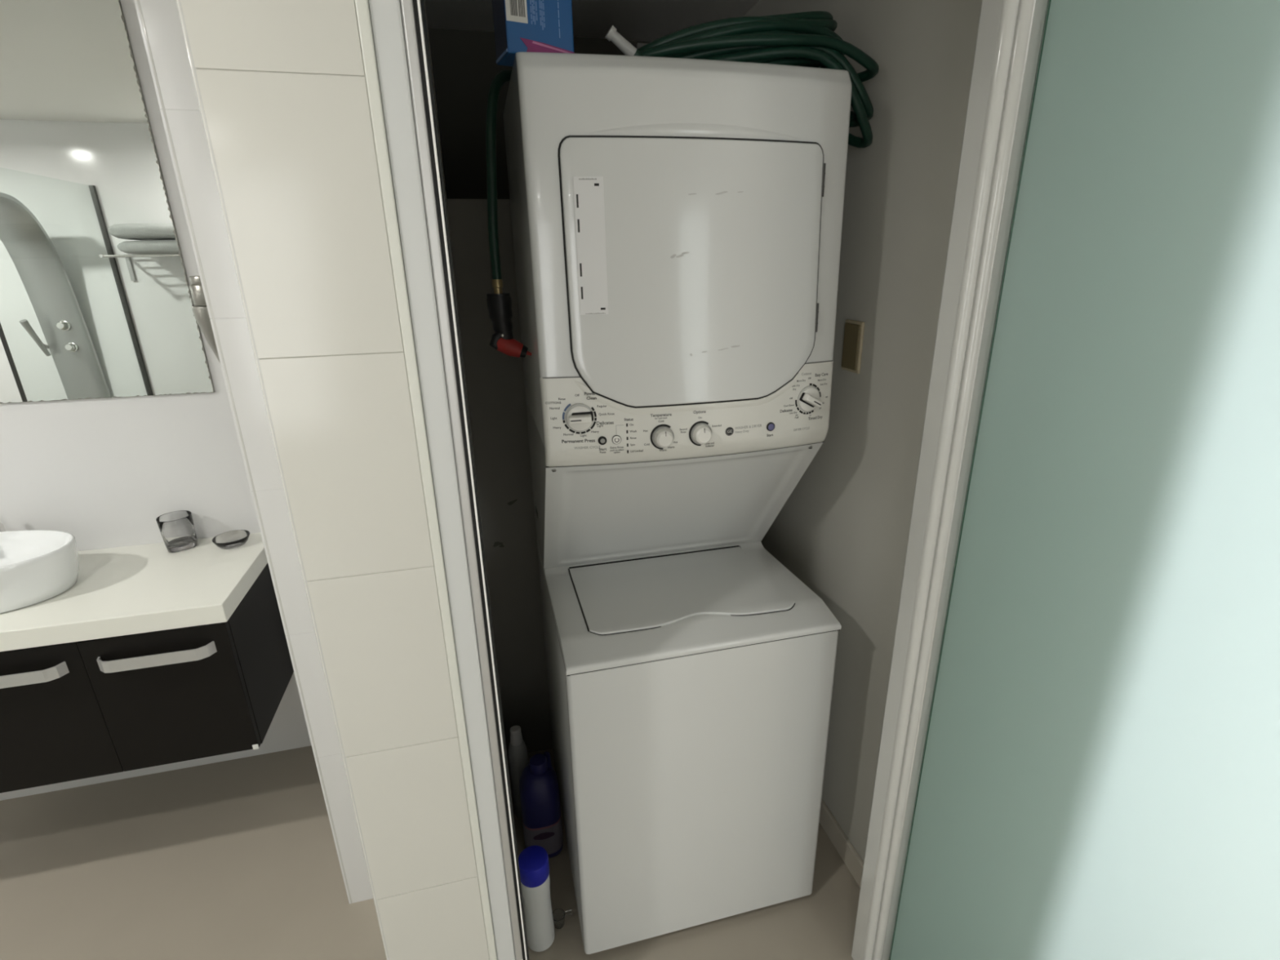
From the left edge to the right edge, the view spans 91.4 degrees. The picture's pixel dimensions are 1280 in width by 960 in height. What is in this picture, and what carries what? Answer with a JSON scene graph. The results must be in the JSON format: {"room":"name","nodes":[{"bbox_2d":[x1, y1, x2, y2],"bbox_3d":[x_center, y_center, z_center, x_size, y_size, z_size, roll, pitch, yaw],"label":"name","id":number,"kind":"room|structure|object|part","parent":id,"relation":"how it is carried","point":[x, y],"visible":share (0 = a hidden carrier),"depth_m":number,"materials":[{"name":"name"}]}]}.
{"room":"bathroom","nodes":[
{"label":"bathroom","id":0,"kind":"room"},
{"bbox_2d":[0,0,311,800],"bbox_3d":[-2.131,-0.058,1.643,2.420,2.270,0.095,-6,20,-13],"label":"wall","id":1,"kind":"structure","parent":0,"point":[101,473],"depth_m":1.77,"materials":[{"name":"white paint"}]},
{"bbox_2d":[0,0,214,403],"bbox_3d":[-1.708,-0.648,1.494,1.027,0.952,0.008,-6,20,-13],"label":"wall mirror","id":2,"kind":"object","parent":1,"relation":"attached to","point":[96,300],"visible":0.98,"depth_m":1.57,"materials":[{"name":"clear glass"}]},
{"bbox_2d":[0,563,293,793],"bbox_3d":[-1.582,0.516,1.669,1.065,0.389,0.484,-6,20,-13],"label":"vanity cabinet","id":3,"kind":"object","parent":1,"relation":"attached to","point":[82,709],"visible":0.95,"depth_m":1.54,"materials":[{"name":"black wood"}]},
{"bbox_3d":[-1.467,0.457,1.433,0.246,0.030,0.031,-6,20,-13],"label":"drawer handle","id":4,"kind":"part","parent":3,"relation":"part of","materials":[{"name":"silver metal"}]},
{"bbox_3d":[-1.470,0.574,1.499,0.310,0.383,0.019,-6,20,-13],"label":"drawer","id":5,"kind":"part","parent":3,"relation":"part of","materials":[{"name":"black wood"}]},
{"bbox_2d":[0,532,267,651],"bbox_3d":[-1.591,0.304,1.609,1.081,0.050,0.458,-6,20,-13],"label":"countertop","id":6,"kind":"structure","parent":3,"relation":"on","point":[133,589],"depth_m":1.56,"materials":[{"name":"beige stone"}]},
{"bbox_2d":[0,522,5,531],"bbox_3d":[-1.740,0.182,1.653,0.056,0.156,0.162,-6,20,-13],"label":"faucet","id":7,"kind":"object","parent":6,"relation":"on","point":[2,526],"visible":0.13,"depth_m":1.70,"materials":[{"name":"silver metal"}]},
{"bbox_2d":[0,529,79,613],"bbox_3d":[-1.713,0.245,1.525,0.570,0.120,0.300,-6,20,-13],"label":"vessel sink","id":8,"kind":"object","parent":6,"relation":"in","point":[37,566],"visible":1,"depth_m":1.55,"materials":[{"name":"white ceramic"}]},
{"bbox_2d":[155,510,198,552],"bbox_3d":[-1.341,0.149,1.813,0.086,0.098,0.086,-6,20,-13],"label":"glass tumbler","id":9,"kind":"object","parent":6,"relation":"on","point":[176,528],"visible":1,"depth_m":1.79,"materials":[{"name":"clear glass"}]},
{"bbox_2d":[212,529,249,549],"bbox_3d":[-1.196,0.178,1.831,0.095,0.028,0.095,-6,20,-13],"label":"soap dish","id":10,"kind":"object","parent":6,"relation":"on","point":[230,540],"visible":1,"depth_m":1.84,"materials":[{"name":"clear glass"}]},
{"bbox_3d":[-1.165,0.427,1.503,0.246,0.030,0.031,-6,20,-13],"label":"drawer handle","id":11,"kind":"part","parent":3,"relation":"part of","materials":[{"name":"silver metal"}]},
{"bbox_3d":[-1.169,0.544,1.569,0.311,0.383,0.019,-6,20,-13],"label":"drawer","id":12,"kind":"part","parent":3,"relation":"part of","materials":[{"name":"black wood"}]},
{"bbox_2d":[133,0,373,903],"bbox_3d":[-0.771,-0.082,1.639,0.221,2.270,0.750,-6,20,-13],"label":"door frame","id":13,"kind":"structure","parent":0,"point":[159,21],"depth_m":1.20,"materials":[{"name":"paint"},{"name":"plaster"}]},
{"bbox_2d":[188,275,220,363],"bbox_3d":[-0.887,-0.308,1.339,0.098,0.249,0.098,-6,20,-13],"label":"chrome wall fixture","id":14,"kind":"object","parent":13,"relation":"attached to","point":[200,311],"visible":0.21,"depth_m":1.28,"materials":[{"name":"grey metal"}]},
{"bbox_2d":[175,0,497,959],"bbox_3d":[-0.427,0.097,1.110,0.183,2.270,0.501,-6,20,-13],"label":"wall column","id":15,"kind":"structure","parent":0,"point":[288,91],"depth_m":0.79,"materials":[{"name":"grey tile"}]},
{"bbox_3d":[-0.285,0.167,0.905,0.013,2.270,0.013,-6,20,-13],"label":"edge trim","id":16,"kind":"part","parent":15,"relation":"part of","materials":[{"name":"white tile"}]},
{"bbox_2d":[0,745,860,959],"bbox_3d":[0.247,1.609,0.285,6.100,0.060,6.700,-6,20,-13],"label":"floor","id":17,"kind":"structure","parent":0,"point":[237,859],"depth_m":1.70,"materials":[{"name":"beige tile"}]},
{"bbox_2d":[508,724,528,817],"bbox_3d":[-0.359,0.868,1.862,0.057,0.315,0.057,-6,20,-13],"label":"bottle","id":18,"kind":"object","parent":17,"relation":"on","point":[517,751],"visible":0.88,"depth_m":1.82,"materials":[{"name":"grey plastic"}]},
{"bbox_2d":[518,845,555,951],"bbox_3d":[-0.249,1.013,1.509,0.072,0.271,0.072,-6,20,-13],"label":"bottle","id":19,"kind":"object","parent":17,"relation":"on","point":[533,860],"visible":0.96,"depth_m":1.48,"materials":[{"name":"white plastic"}]},
{"bbox_2d":[519,751,563,858],"bbox_3d":[-0.283,0.907,1.767,0.109,0.303,0.138,-6,20,-13],"label":"bottle","id":20,"kind":"object","parent":17,"relation":"on","point":[539,788],"visible":0.92,"depth_m":1.71,"materials":[{"name":"blue plastic"}]},
{"bbox_3d":[-0.262,0.828,1.777,0.020,0.120,0.080,-6,20,-13],"label":"handle","id":21,"kind":"part","parent":20,"relation":"part of","materials":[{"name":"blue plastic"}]},
{"bbox_2d":[552,908,572,928],"bbox_3d":[-0.197,1.112,1.583,0.050,0.033,0.033,-6,20,-13],"label":"scoop","id":22,"kind":"object","parent":17,"relation":"on","point":[558,914],"visible":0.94,"depth_m":1.58,"materials":[{"name":"white"}]},
{"bbox_2d":[552,908,564,928],"bbox_3d":[-0.205,1.113,1.581,0.033,0.033,0.033,-6,20,-13],"label":"cup","id":23,"kind":"object","parent":22,"relation":"on","point":[558,914],"depth_m":1.58,"materials":[{"name":"white plastic"}]},
{"bbox_3d":[-0.184,1.097,1.581,0.024,0.004,0.010,-6,20,-13],"label":"scoop handle","id":24,"kind":"part","parent":22,"relation":"part of","materials":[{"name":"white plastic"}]},
{"bbox_2d":[502,52,852,954],"bbox_3d":[0.069,0.130,1.537,0.604,1.910,0.621,-6,20,-13],"label":"dryer","id":25,"kind":"object","parent":17,"relation":"on","point":[677,223],"visible":1,"depth_m":1.26,"materials":[{"name":"white metal"}]},
{"bbox_2d":[491,0,574,66],"bbox_3d":[-0.181,-0.808,1.035,0.117,0.200,0.076,-10,21,-24],"label":"box","id":26,"kind":"object","parent":25,"relation":"on","point":[519,25],"visible":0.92,"depth_m":1.02,"materials":[{"name":"blue cardboard"}]},
{"bbox_2d":[529,0,559,38],"bbox_3d":[-0.156,-0.790,1.011,0.049,0.120,0.001,-10,21,-24],"label":"print","id":27,"kind":"object","parent":26,"relation":"on","point":[544,15],"depth_m":1.02,"materials":[{"name":"blue"}]},
{"bbox_2d":[578,177,604,314],"bbox_3d":[-0.082,-0.401,1.081,0.036,0.221,0.006,-3,19,-5],"label":"print","id":28,"kind":"object","parent":25,"relation":"attached to","point":[591,190],"depth_m":1.08,"materials":[{"name":"grey paper"}]},
{"bbox_3d":[0.045,-0.083,1.206,0.043,0.043,0.006,-5,20,-10],"label":"selector knob","id":29,"kind":"part","parent":25,"relation":"part of","materials":[{"name":"grey plastic"}]},
{"bbox_3d":[0.055,0.025,1.555,0.603,0.404,0.514,-6,20,-13],"label":"apron panel","id":30,"kind":"part","parent":25,"relation":"part of","materials":[{"name":"white metal"}]},
{"bbox_2d":[485,10,879,357],"bbox_3d":[0.065,-0.609,1.319,0.807,0.643,0.279,-6,20,-13],"label":"garden hose","id":31,"kind":"object","parent":25,"relation":"on","point":[806,38],"visible":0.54,"depth_m":1.18,"materials":[{"name":"green rubber"}]},
{"bbox_3d":[0.112,-0.132,1.242,0.603,0.176,0.065,-6,20,-13],"label":"control panel","id":32,"kind":"part","parent":25,"relation":"part of","materials":[{"name":"beige plastic"}]},
{"bbox_2d":[536,537,841,954],"bbox_3d":[0.078,0.619,1.708,0.603,0.833,0.621,-6,20,-13],"label":"washer","id":33,"kind":"object","parent":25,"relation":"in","point":[691,686],"depth_m":1.42,"materials":[{"name":"white metal"}]},
{"bbox_3d":[0.111,-0.369,1.143,0.488,0.454,0.039,-6,20,-13],"label":"dryer door","id":34,"kind":"part","parent":25,"relation":"part of","materials":[{"name":"white metal"}]},
{"bbox_3d":[0.120,-0.090,1.221,0.043,0.043,0.006,-6,20,-13],"label":"selector knob","id":35,"kind":"part","parent":25,"relation":"part of","materials":[{"name":"grey plastic"}]},
{"bbox_2d":[423,0,507,759],"bbox_3d":[-0.486,-0.003,1.399,0.210,2.270,0.880,-6,20,-13],"label":"wall","id":36,"kind":"structure","parent":0,"point":[424,0],"depth_m":1.55,"materials":[{"name":"paint"}]},
{"bbox_2d":[368,0,528,959],"bbox_3d":[-0.266,0.146,0.964,0.055,2.270,0.118,-6,20,-13],"label":"trim","id":37,"kind":"structure","parent":36,"relation":"attached to","point":[399,28],"depth_m":0.83,"materials":[{"name":"white wood"}]},
{"bbox_2d":[428,27,650,199],"bbox_3d":[-0.244,-1.036,1.913,1.110,0.670,0.600,-6,20,-13],"label":"wall","id":38,"kind":"structure","parent":0,"point":[464,62],"depth_m":2.00,"materials":[{"name":"grey paint"}]},
{"bbox_2d":[636,43,647,48],"bbox_3d":[0.043,-1.410,2.072,0.110,0.062,0.012,-6,20,-13],"label":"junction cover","id":39,"kind":"object","parent":38,"relation":"attached to","point":[638,45],"visible":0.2,"depth_m":2.05,"materials":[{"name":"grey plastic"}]},
{"bbox_2d":[425,0,759,41],"bbox_3d":[0.207,-0.589,-0.486,6.100,0.060,6.700,-6,20,-13],"label":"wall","id":40,"kind":"structure","parent":0,"point":[643,20],"depth_m":1.83,"materials":[{"name":"paint"}]},
{"bbox_2d":[445,199,761,756],"bbox_3d":[-0.041,0.067,1.977,0.900,1.741,0.081,-6,20,-13],"label":"wall","id":41,"kind":"structure","parent":0,"point":[496,397],"depth_m":1.81,"materials":[{"name":"paint"}]},
{"bbox_2d":[742,0,982,862],"bbox_3d":[0.473,-0.189,1.878,0.100,2.270,1.550,-6,20,-13],"label":"wall","id":42,"kind":"structure","parent":0,"point":[842,531],"depth_m":1.38,"materials":[{"name":"paint"}]},
{"bbox_2d":[819,797,863,888],"bbox_3d":[0.520,0.959,1.918,0.012,0.076,0.868,-6,20,-13],"label":"baseboard","id":43,"kind":"structure","parent":42,"relation":"attached to","point":[853,861],"depth_m":1.74,"materials":[{"name":"tile"}]},
{"bbox_2d":[841,319,864,373],"bbox_3d":[0.498,-0.314,1.467,0.011,0.118,0.073,-6,20,-13],"label":"wall outlet","id":44,"kind":"object","parent":42,"relation":"attached to","point":[854,330],"visible":1,"depth_m":1.46,"materials":[{"name":"beige plastic"}]},
{"bbox_3d":[0.815,0.039,1.210,0.410,2.270,0.106,-6,20,-13],"label":"wall","id":45,"kind":"structure","parent":0,"visible":0},
{"bbox_2d":[851,0,1047,959],"bbox_3d":[0.559,0.077,1.117,0.136,2.270,0.056,-6,20,-13],"label":"trim","id":46,"kind":"structure","parent":45,"relation":"attached to","point":[1009,34],"depth_m":1.03,"materials":[{"name":"grey wood"}]},
{"bbox_2d":[888,0,1279,959],"bbox_3d":[0.929,0.147,0.985,0.780,2.188,0.009,4,20,15],"label":"door","id":47,"kind":"structure","parent":45,"relation":"in","point":[1099,779],"depth_m":1.01,"materials":[{"name":"green glass"}]}
]}

